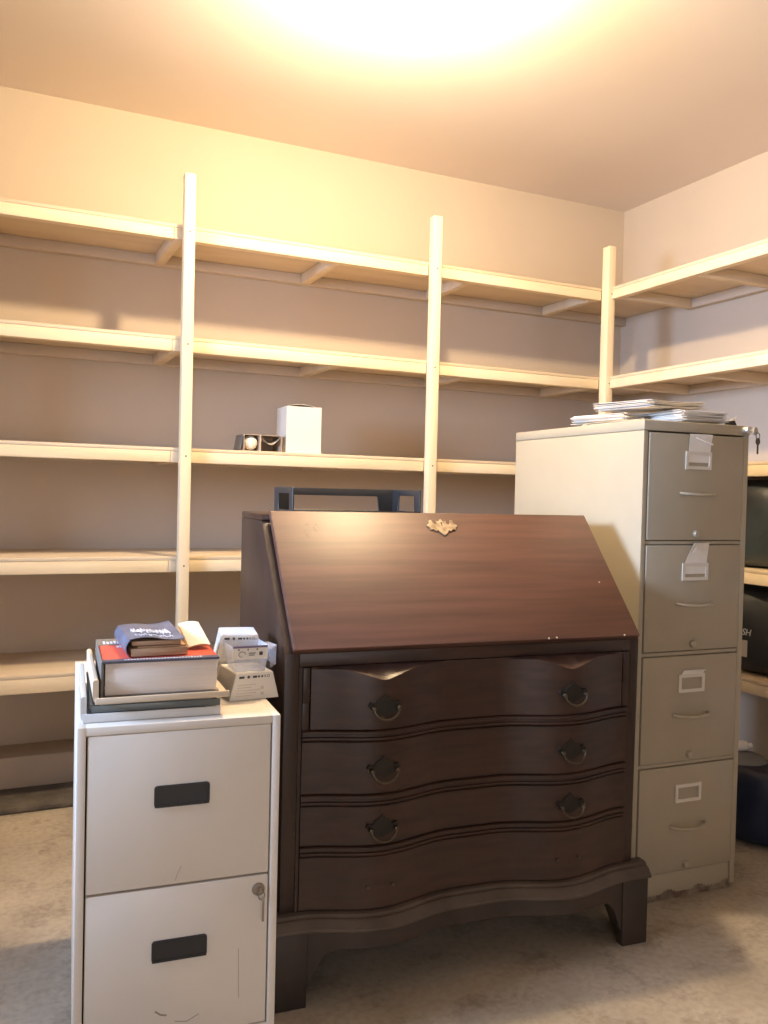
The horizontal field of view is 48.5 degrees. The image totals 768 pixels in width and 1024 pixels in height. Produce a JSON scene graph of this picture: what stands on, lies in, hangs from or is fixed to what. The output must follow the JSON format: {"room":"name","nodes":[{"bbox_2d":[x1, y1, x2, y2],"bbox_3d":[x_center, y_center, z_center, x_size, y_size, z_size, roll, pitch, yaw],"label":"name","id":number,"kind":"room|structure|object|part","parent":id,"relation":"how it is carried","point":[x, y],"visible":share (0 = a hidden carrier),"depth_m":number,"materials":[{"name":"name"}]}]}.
{"room":"storage room","nodes":[
{"label":"storage room","id":0,"kind":"room"},
{"bbox_2d":[0,86,623,745],"bbox_3d":[-0.859,-0.274,3.491,4.713,2.565,0.120,1,1,-25],"label":"wall","id":1,"kind":"structure","parent":0,"point":[56,151],"depth_m":3.50,"materials":[{"name":"paint"}]},
{"bbox_2d":[0,782,72,815],"bbox_3d":[-0.746,1.007,3.211,4.473,0.022,0.219,1,1,-25],"label":"trim","id":2,"kind":"structure","parent":1,"relation":"attached to","point":[58,795],"depth_m":2.96,"materials":[{"name":"concrete"}]},
{"bbox_2d":[0,739,73,789],"bbox_3d":[-0.827,0.948,3.387,4.473,0.128,0.169,1,1,-25],"label":"baseboard","id":3,"kind":"structure","parent":1,"relation":"attached to","point":[49,762],"depth_m":3.11,"materials":[{"name":"paint"}]},
{"bbox_2d":[0,0,767,211],"bbox_3d":[0.233,-1.529,1.173,4.713,0.100,5.165,1,1,-25],"label":"ceiling","id":4,"kind":"structure","parent":0,"point":[618,105],"depth_m":2.99,"materials":[{"name":"paint"}]},
{"bbox_2d":[0,806,767,1023],"bbox_3d":[0.169,1.145,1.234,4.713,0.120,5.165,1,1,-25],"label":"floor","id":5,"kind":"structure","parent":0,"point":[703,958],"depth_m":2.02,"materials":[{"name":"concrete"}]},
{"bbox_2d":[71,661,280,1023],"bbox_3d":[-0.480,0.715,1.854,0.366,0.680,0.620,1,1,-20],"label":"filing cabinet","id":6,"kind":"object","parent":5,"relation":"on","point":[175,847],"visible":0.95,"depth_m":1.57,"materials":[{"name":"white metal"}]},
{"bbox_2d":[79,663,219,722],"bbox_3d":[-0.481,0.353,1.720,0.250,0.047,0.313,1,1,-20],"label":"tray","id":7,"kind":"object","parent":6,"relation":"on","point":[86,716],"visible":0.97,"depth_m":1.57,"materials":[{"name":"white plastic"}]},
{"bbox_2d":[92,706,204,713],"bbox_3d":[-0.481,0.367,1.714,0.205,0.010,0.260,1,1,-20],"label":"folder","id":8,"kind":"object","parent":7,"relation":"in","point":[195,706],"visible":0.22,"depth_m":1.59,"materials":[{"name":"blue"}]},
{"bbox_2d":[86,671,219,712],"bbox_3d":[-0.474,0.353,1.722,0.236,0.014,0.303,1,1,-20],"label":"tray","id":9,"kind":"object","parent":7,"relation":"on","point":[94,708],"visible":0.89,"depth_m":1.58,"materials":[{"name":"grey plastic"}]},
{"bbox_2d":[104,698,209,704],"bbox_3d":[-0.472,0.349,1.723,0.200,0.012,0.270,1,1,-20],"label":"paper stack","id":10,"kind":"object","parent":9,"relation":"in","point":[197,698],"visible":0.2,"depth_m":1.60,"materials":[{"name":"paper"}]},
{"bbox_2d":[87,649,229,704],"bbox_3d":[-0.463,0.320,1.716,0.245,0.044,0.318,1,1,-21],"label":"tray","id":11,"kind":"object","parent":9,"relation":"on","point":[94,682],"visible":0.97,"depth_m":1.57,"materials":[{"name":"beige plastic"}]},
{"bbox_2d":[95,639,218,697],"bbox_3d":[-0.458,0.304,1.703,0.215,0.067,0.246,1,1,-21],"label":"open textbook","id":12,"kind":"object","parent":11,"relation":"in","point":[119,675],"visible":0.73,"depth_m":1.60,"materials":[{"name":"grey"}]},
{"bbox_2d":[114,620,187,657],"bbox_3d":[-0.464,0.250,1.691,0.115,0.041,0.180,1,1,-24],"label":"paperback","id":13,"kind":"object","parent":12,"relation":"on","point":[157,639],"visible":1,"depth_m":1.63,"materials":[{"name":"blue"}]},
{"bbox_2d":[102,641,201,659],"bbox_3d":[-0.463,0.271,1.689,0.171,0.001,0.207,1,1,-21],"label":"print","id":14,"kind":"object","parent":12,"relation":"on","point":[111,650],"depth_m":1.63,"materials":[{"name":"red paper"}]},
{"bbox_2d":[178,621,209,647],"bbox_3d":[-0.392,0.251,1.754,0.044,0.034,0.130,1,1,-23],"label":"leaflet","id":15,"kind":"object","parent":12,"relation":"on","point":[192,631],"visible":0.99,"depth_m":1.75,"materials":[{"name":"paper"}]},
{"bbox_3d":[-0.384,0.830,1.589,0.330,0.284,0.029,1,1,-20],"label":"drawer","id":16,"kind":"part","parent":6,"relation":"part of","materials":[{"name":"white metal"}]},
{"bbox_3d":[-0.378,0.542,1.583,0.330,0.284,0.029,1,1,-20],"label":"drawer","id":17,"kind":"part","parent":6,"relation":"part of","materials":[{"name":"white metal"}]},
{"bbox_3d":[-0.377,0.805,1.574,0.100,0.040,0.004,1,1,-20],"label":"recessed pull","id":18,"kind":"part","parent":6,"relation":"part of","materials":[{"name":"grey plastic"}]},
{"bbox_3d":[-0.371,0.519,1.568,0.100,0.040,0.004,1,1,-20],"label":"recessed pull","id":19,"kind":"part","parent":6,"relation":"part of","materials":[{"name":"grey plastic"}]},
{"bbox_2d":[217,660,255,675],"bbox_3d":[-0.333,0.349,1.907,0.101,0.054,0.106,1,1,-16],"label":"carton","id":20,"kind":"object","parent":6,"relation":"on","point":[219,663],"visible":0.11,"depth_m":1.85,"materials":[{"name":"white"}]},
{"bbox_2d":[214,627,261,660],"bbox_3d":[-0.326,0.293,1.902,0.101,0.056,0.106,1,1,-14],"label":"carton","id":21,"kind":"object","parent":20,"relation":"on","point":[227,638],"visible":0.79,"depth_m":1.85,"materials":[{"name":"white cardboard"}]},
{"bbox_2d":[217,662,277,701],"bbox_3d":[-0.289,0.353,1.784,0.106,0.054,0.106,1,1,-28],"label":"electronic device","id":22,"kind":"object","parent":6,"relation":"on","point":[248,680],"visible":0.98,"depth_m":1.75,"materials":[{"name":"white plastic"}]},
{"bbox_2d":[217,665,235,700],"bbox_3d":[-0.329,0.352,1.763,0.014,0.052,0.103,1,1,-28],"label":"print","id":23,"kind":"object","parent":22,"relation":"attached to","point":[226,676],"depth_m":1.75,"materials":[{"name":"grey"}]},
{"bbox_2d":[221,662,270,673],"bbox_3d":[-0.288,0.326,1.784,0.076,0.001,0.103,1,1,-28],"label":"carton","id":24,"kind":"object","parent":22,"relation":"on","point":[248,667],"depth_m":1.78,"materials":[{"name":"white"}]},
{"bbox_2d":[235,684,263,696],"bbox_3d":[-0.273,0.362,1.734,0.060,0.024,0.001,1,1,-28],"label":"print","id":25,"kind":"object","parent":22,"relation":"attached to","point":[262,687],"depth_m":1.73},
{"bbox_2d":[233,645,267,659],"bbox_3d":[-0.278,0.298,1.778,0.099,0.054,0.087,1,1,-24],"label":"pack","id":26,"kind":"object","parent":22,"relation":"on","point":[258,651],"visible":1,"depth_m":1.74,"materials":[{"name":"white"}]},
{"bbox_2d":[238,648,262,656],"bbox_3d":[-0.271,0.286,1.735,0.051,0.017,0.002,1,1,-24],"label":"print","id":27,"kind":"object","parent":26,"relation":"on","point":[242,652],"depth_m":1.73,"materials":[{"name":"grey paper"}]},
{"bbox_2d":[0,172,668,695],"bbox_3d":[-0.213,-0.081,3.468,3.311,2.208,0.474,1,1,-25],"label":"shelving unit","id":28,"kind":"object","parent":5,"relation":"on","point":[188,248],"visible":0.56,"depth_m":3.25,"materials":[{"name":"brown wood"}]},
{"bbox_3d":[-0.705,-0.079,3.008,0.038,2.202,0.038,1,1,-25],"label":"post","id":29,"kind":"part","parent":28,"relation":"part of","materials":[{"name":"beige wood"}]},
{"bbox_2d":[233,434,281,451],"bbox_3d":[-0.477,-0.257,3.219,0.160,0.062,0.100,1,1,-27],"label":"carton","id":30,"kind":"object","parent":28,"relation":"on","point":[267,443],"visible":0.8,"depth_m":3.21,"materials":[{"name":"beige"}]},
{"bbox_2d":[244,435,256,449],"bbox_3d":[-0.510,-0.259,3.201,0.055,0.055,0.090,1,1,-27],"label":"light bulb","id":31,"kind":"object","parent":30,"relation":"in","point":[250,443],"visible":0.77,"depth_m":3.17,"materials":[{"name":"white glass"}]},
{"bbox_2d":[276,404,321,453],"bbox_3d":[-0.330,-0.319,3.301,0.138,0.189,0.130,1,1,-24],"label":"carton","id":32,"kind":"object","parent":28,"relation":"on","point":[299,425],"visible":0.9,"depth_m":3.24,"materials":[{"name":"white cardboard"}]},
{"bbox_3d":[0.183,-0.070,3.420,0.038,2.207,0.038,1,1,-25],"label":"post","id":33,"kind":"part","parent":28,"relation":"part of","materials":[{"name":"beige wood"}]},
{"bbox_3d":[0.968,-0.060,3.780,0.038,2.208,0.044,1,1,-25],"label":"post","id":34,"kind":"part","parent":28,"relation":"part of","materials":[{"name":"beige wood"}]},
{"bbox_2d":[240,511,651,1013],"bbox_3d":[0.136,0.533,2.192,0.963,1.058,0.590,1,1,-20],"label":"desk","id":35,"kind":"object","parent":5,"relation":"on","point":[455,702],"visible":0.98,"depth_m":1.99,"materials":[{"name":"brown wood"}]},
{"bbox_3d":[-0.289,0.463,2.071,0.032,0.884,0.512,1,1,-20],"label":"panel","id":36,"kind":"part","parent":35,"relation":"part of","materials":[{"name":"brown wood"}]},
{"bbox_2d":[274,487,420,512],"bbox_3d":[-0.101,-0.029,2.280,0.346,0.066,0.205,1,1,-20],"label":"desk tray","id":37,"kind":"object","parent":35,"relation":"on","point":[388,500],"visible":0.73,"depth_m":2.35,"materials":[{"name":"grey plastic"}]},
{"bbox_3d":[-0.005,0.685,1.867,0.076,0.050,0.008,1,1,-20],"label":"handle plate","id":38,"kind":"part","parent":35,"relation":"part of","materials":[{"name":"grey"}]},
{"bbox_3d":[-0.003,0.701,1.861,0.070,0.033,0.032,1,1,-20],"label":"bail handle","id":39,"kind":"part","parent":35,"relation":"part of","materials":[{"name":"gold metal"}]},
{"bbox_3d":[-0.002,0.556,1.864,0.076,0.050,0.008,1,1,-20],"label":"handle plate","id":40,"kind":"part","parent":35,"relation":"part of","materials":[{"name":"grey"}]},
{"bbox_3d":[0.001,0.572,1.858,0.070,0.033,0.032,1,1,-20],"label":"bail handle","id":41,"kind":"part","parent":35,"relation":"part of","materials":[{"name":"gold metal"}]},
{"bbox_3d":[0.002,0.420,1.861,0.076,0.050,0.008,1,1,-20],"label":"handle plate","id":42,"kind":"part","parent":35,"relation":"part of","materials":[{"name":"grey metal"}]},
{"bbox_3d":[0.004,0.436,1.855,0.070,0.033,0.032,1,1,-20],"label":"bail handle","id":43,"kind":"part","parent":35,"relation":"part of","materials":[{"name":"gold metal"}]},
{"bbox_3d":[0.179,0.157,2.090,0.882,0.300,0.272,1,1,-20],"label":"slant lid","id":44,"kind":"part","parent":35,"relation":"part of","materials":[{"name":"brown wood"}]},
{"bbox_3d":[0.209,0.813,1.982,0.833,0.118,0.060,1,1,-20],"label":"drawer","id":45,"kind":"part","parent":35,"relation":"part of","materials":[{"name":"brown wood"}]},
{"bbox_3d":[0.212,0.742,1.978,0.833,0.021,0.065,1,1,-20],"label":"drawer rail","id":46,"kind":"part","parent":35,"relation":"part of","materials":[{"name":"brown wood"}]},
{"bbox_3d":[0.212,0.687,1.979,0.833,0.088,0.060,1,1,-20],"label":"drawer","id":47,"kind":"part","parent":35,"relation":"part of","materials":[{"name":"brown wood"}]},
{"bbox_3d":[0.215,0.630,1.976,0.833,0.023,0.065,1,1,-20],"label":"drawer rail","id":48,"kind":"part","parent":35,"relation":"part of","materials":[{"name":"brown wood"}]},
{"bbox_3d":[0.215,0.560,1.976,0.833,0.116,0.060,1,1,-20],"label":"drawer","id":49,"kind":"part","parent":35,"relation":"part of","materials":[{"name":"brown wood"}]},
{"bbox_3d":[0.128,0.883,2.200,0.963,0.033,0.590,1,1,-20],"label":"moulding","id":50,"kind":"part","parent":35,"relation":"part of","materials":[{"name":"brown wood"}]},
{"bbox_3d":[0.218,0.490,1.972,0.833,0.022,0.065,1,1,-20],"label":"drawer rail","id":51,"kind":"part","parent":35,"relation":"part of","materials":[{"name":"brown wood"}]},
{"bbox_3d":[0.212,0.325,1.994,0.850,0.028,0.027,1,1,-20],"label":"rail","id":52,"kind":"part","parent":35,"relation":"part of","materials":[{"name":"brown wood"}]},
{"bbox_3d":[0.219,0.409,1.973,0.798,0.136,0.060,1,1,-20],"label":"drawer","id":53,"kind":"part","parent":35,"relation":"part of","materials":[{"name":"brown wood"}]},
{"bbox_3d":[0.443,0.692,2.033,0.076,0.050,0.008,1,1,-20],"label":"handle plate","id":54,"kind":"part","parent":35,"relation":"part of","materials":[{"name":"grey"}]},
{"bbox_3d":[0.445,0.707,2.027,0.070,0.033,0.032,1,1,-20],"label":"bail handle","id":55,"kind":"part","parent":35,"relation":"part of","materials":[{"name":"gold metal"}]},
{"bbox_3d":[0.446,0.563,2.030,0.076,0.050,0.008,1,1,-20],"label":"handle plate","id":56,"kind":"part","parent":35,"relation":"part of","materials":[{"name":"grey"}]},
{"bbox_3d":[0.448,0.579,2.024,0.070,0.033,0.032,1,1,-20],"label":"bail handle","id":57,"kind":"part","parent":35,"relation":"part of","materials":[{"name":"gold metal"}]},
{"bbox_3d":[0.449,0.427,2.027,0.076,0.050,0.008,1,1,-20],"label":"handle plate","id":58,"kind":"part","parent":35,"relation":"part of","materials":[{"name":"grey"}]},
{"bbox_3d":[0.451,0.443,2.021,0.070,0.033,0.032,1,1,-20],"label":"bail handle","id":59,"kind":"part","parent":35,"relation":"part of","materials":[{"name":"gold metal"}]},
{"bbox_3d":[0.534,0.475,2.375,0.022,0.884,0.512,1,1,-20],"label":"panel","id":60,"kind":"part","parent":35,"relation":"part of","materials":[{"name":"brown wood"}]},
{"bbox_2d":[514,419,759,902],"bbox_3d":[0.736,0.405,2.651,0.370,1.321,0.701,1,1,-22],"label":"filing cabinet","id":61,"kind":"object","parent":5,"relation":"on","point":[663,503],"visible":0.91,"depth_m":2.37,"materials":[{"name":"beige metal"}]},
{"bbox_2d":[582,419,651,425],"bbox_3d":[0.773,-0.255,2.505,0.299,0.005,0.257,1,1,-27],"label":"folder","id":62,"kind":"object","parent":61,"relation":"on","point":[633,419],"visible":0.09,"depth_m":2.46,"materials":[{"name":"beige paper"}]},
{"bbox_2d":[570,413,648,425],"bbox_3d":[0.675,-0.276,2.563,0.120,0.026,0.217,0,2,-36],"label":"paper stack","id":63,"kind":"object","parent":62,"relation":"on","point":[579,420],"visible":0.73,"depth_m":2.52,"materials":[{"name":"white paper"}]},
{"bbox_2d":[594,399,706,412],"bbox_3d":[0.786,-0.313,2.531,0.268,0.033,0.227,0,2,-35],"label":"paper stack","id":64,"kind":"object","parent":63,"relation":"on","point":[648,405],"visible":0.98,"depth_m":2.47,"materials":[{"name":"white paper"}]},
{"bbox_2d":[639,409,726,423],"bbox_3d":[0.872,-0.273,2.499,0.177,0.032,0.228,1,1,-22],"label":"paper stack","id":65,"kind":"object","parent":62,"relation":"on","point":[680,415],"visible":0.75,"depth_m":2.41,"materials":[{"name":"white paper"}]},
{"bbox_3d":[0.836,0.850,2.388,0.329,0.293,0.029,1,1,-22],"label":"drawer","id":66,"kind":"part","parent":61,"relation":"part of","materials":[{"name":"beige metal"}]},
{"bbox_3d":[0.838,0.696,2.387,0.334,0.010,0.024,1,1,-22],"label":"cross rail","id":67,"kind":"part","parent":61,"relation":"part of","materials":[{"name":"beige metal"}]},
{"bbox_3d":[0.843,0.543,2.381,0.329,0.292,0.029,1,1,-22],"label":"drawer","id":68,"kind":"part","parent":61,"relation":"part of","materials":[{"name":"beige metal"}]},
{"bbox_3d":[0.849,0.872,2.363,0.131,0.012,0.032,1,1,-22],"label":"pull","id":69,"kind":"part","parent":61,"relation":"part of","materials":[{"name":"beige metal"}]},
{"bbox_3d":[0.846,0.390,2.380,0.334,0.010,0.024,1,1,-22],"label":"cross rail","id":70,"kind":"part","parent":61,"relation":"part of","materials":[{"name":"beige metal"}]},
{"bbox_3d":[0.850,0.237,2.374,0.329,0.291,0.029,1,1,-22],"label":"drawer","id":71,"kind":"part","parent":61,"relation":"part of","materials":[{"name":"beige metal"}]},
{"bbox_3d":[0.857,0.562,2.356,0.131,0.012,0.032,1,1,-22],"label":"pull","id":72,"kind":"part","parent":61,"relation":"part of","materials":[{"name":"beige"}]},
{"bbox_3d":[0.853,0.084,2.373,0.334,0.010,0.024,1,1,-22],"label":"cross rail","id":73,"kind":"part","parent":61,"relation":"part of","materials":[{"name":"beige metal"}]},
{"bbox_3d":[0.857,-0.068,2.367,0.329,0.291,0.029,1,1,-22],"label":"drawer","id":74,"kind":"part","parent":61,"relation":"part of","materials":[{"name":"beige metal"}]},
{"bbox_3d":[0.864,0.255,2.349,0.131,0.012,0.032,1,1,-22],"label":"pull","id":75,"kind":"part","parent":61,"relation":"part of","materials":[{"name":"beige metal"}]},
{"bbox_3d":[0.871,-0.049,2.342,0.131,0.012,0.032,1,1,-22],"label":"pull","id":76,"kind":"part","parent":61,"relation":"part of","materials":[{"name":"beige"}]},
{"bbox_2d":[724,417,736,424],"bbox_3d":[1.003,-0.260,2.459,0.033,0.029,0.032,1,1,-13],"label":"binder clip","id":77,"kind":"object","parent":61,"relation":"on","point":[730,422],"visible":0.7,"depth_m":2.45,"materials":[{"name":"black metal"}]},
{"bbox_2d":[610,239,767,697],"bbox_3d":[1.639,-0.018,2.827,0.492,2.199,2.250,1,1,-25],"label":"shelving unit","id":78,"kind":"object","parent":5,"relation":"on","point":[740,272],"visible":0.45,"depth_m":3.42,"materials":[{"name":"beige paint"}]},
{"bbox_2d":[741,583,767,674],"bbox_3d":[1.445,0.428,3.236,0.387,0.330,0.551,1,1,-25],"label":"plastic bag","id":79,"kind":"object","parent":78,"relation":"on","point":[754,656],"visible":0.56,"depth_m":3.08,"materials":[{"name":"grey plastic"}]},
{"bbox_2d":[744,479,767,567],"bbox_3d":[1.459,0.042,3.221,0.388,0.325,0.563,1,1,-25],"label":"plastic bag","id":80,"kind":"object","parent":78,"relation":"on","point":[756,536],"visible":0.27,"depth_m":3.07,"materials":[{"name":"black plastic"}]},
{"bbox_2d":[735,750,767,846],"bbox_3d":[1.201,0.937,2.870,0.217,0.267,0.409,1,1,-25],"label":"plastic bag","id":81,"kind":"object","parent":5,"relation":"on","point":[752,776],"visible":0.34,"depth_m":2.73,"materials":[{"name":"plastic"}]},
{"bbox_2d":[738,740,752,750],"bbox_3d":[1.196,0.787,2.875,0.089,0.036,0.036,1,1,-5],"label":"plastic bottle","id":82,"kind":"object","parent":81,"relation":"on","point":[743,745],"visible":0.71,"depth_m":2.86,"materials":[{"name":"white plastic"}]},
{"bbox_2d":[618,151,767,759],"bbox_3d":[2.309,-0.168,2.115,0.120,2.565,5.045,1,1,-25],"label":"wall","id":83,"kind":"structure","parent":0,"point":[725,210],"depth_m":3.84,"materials":[{"name":"paint"}]}
]}

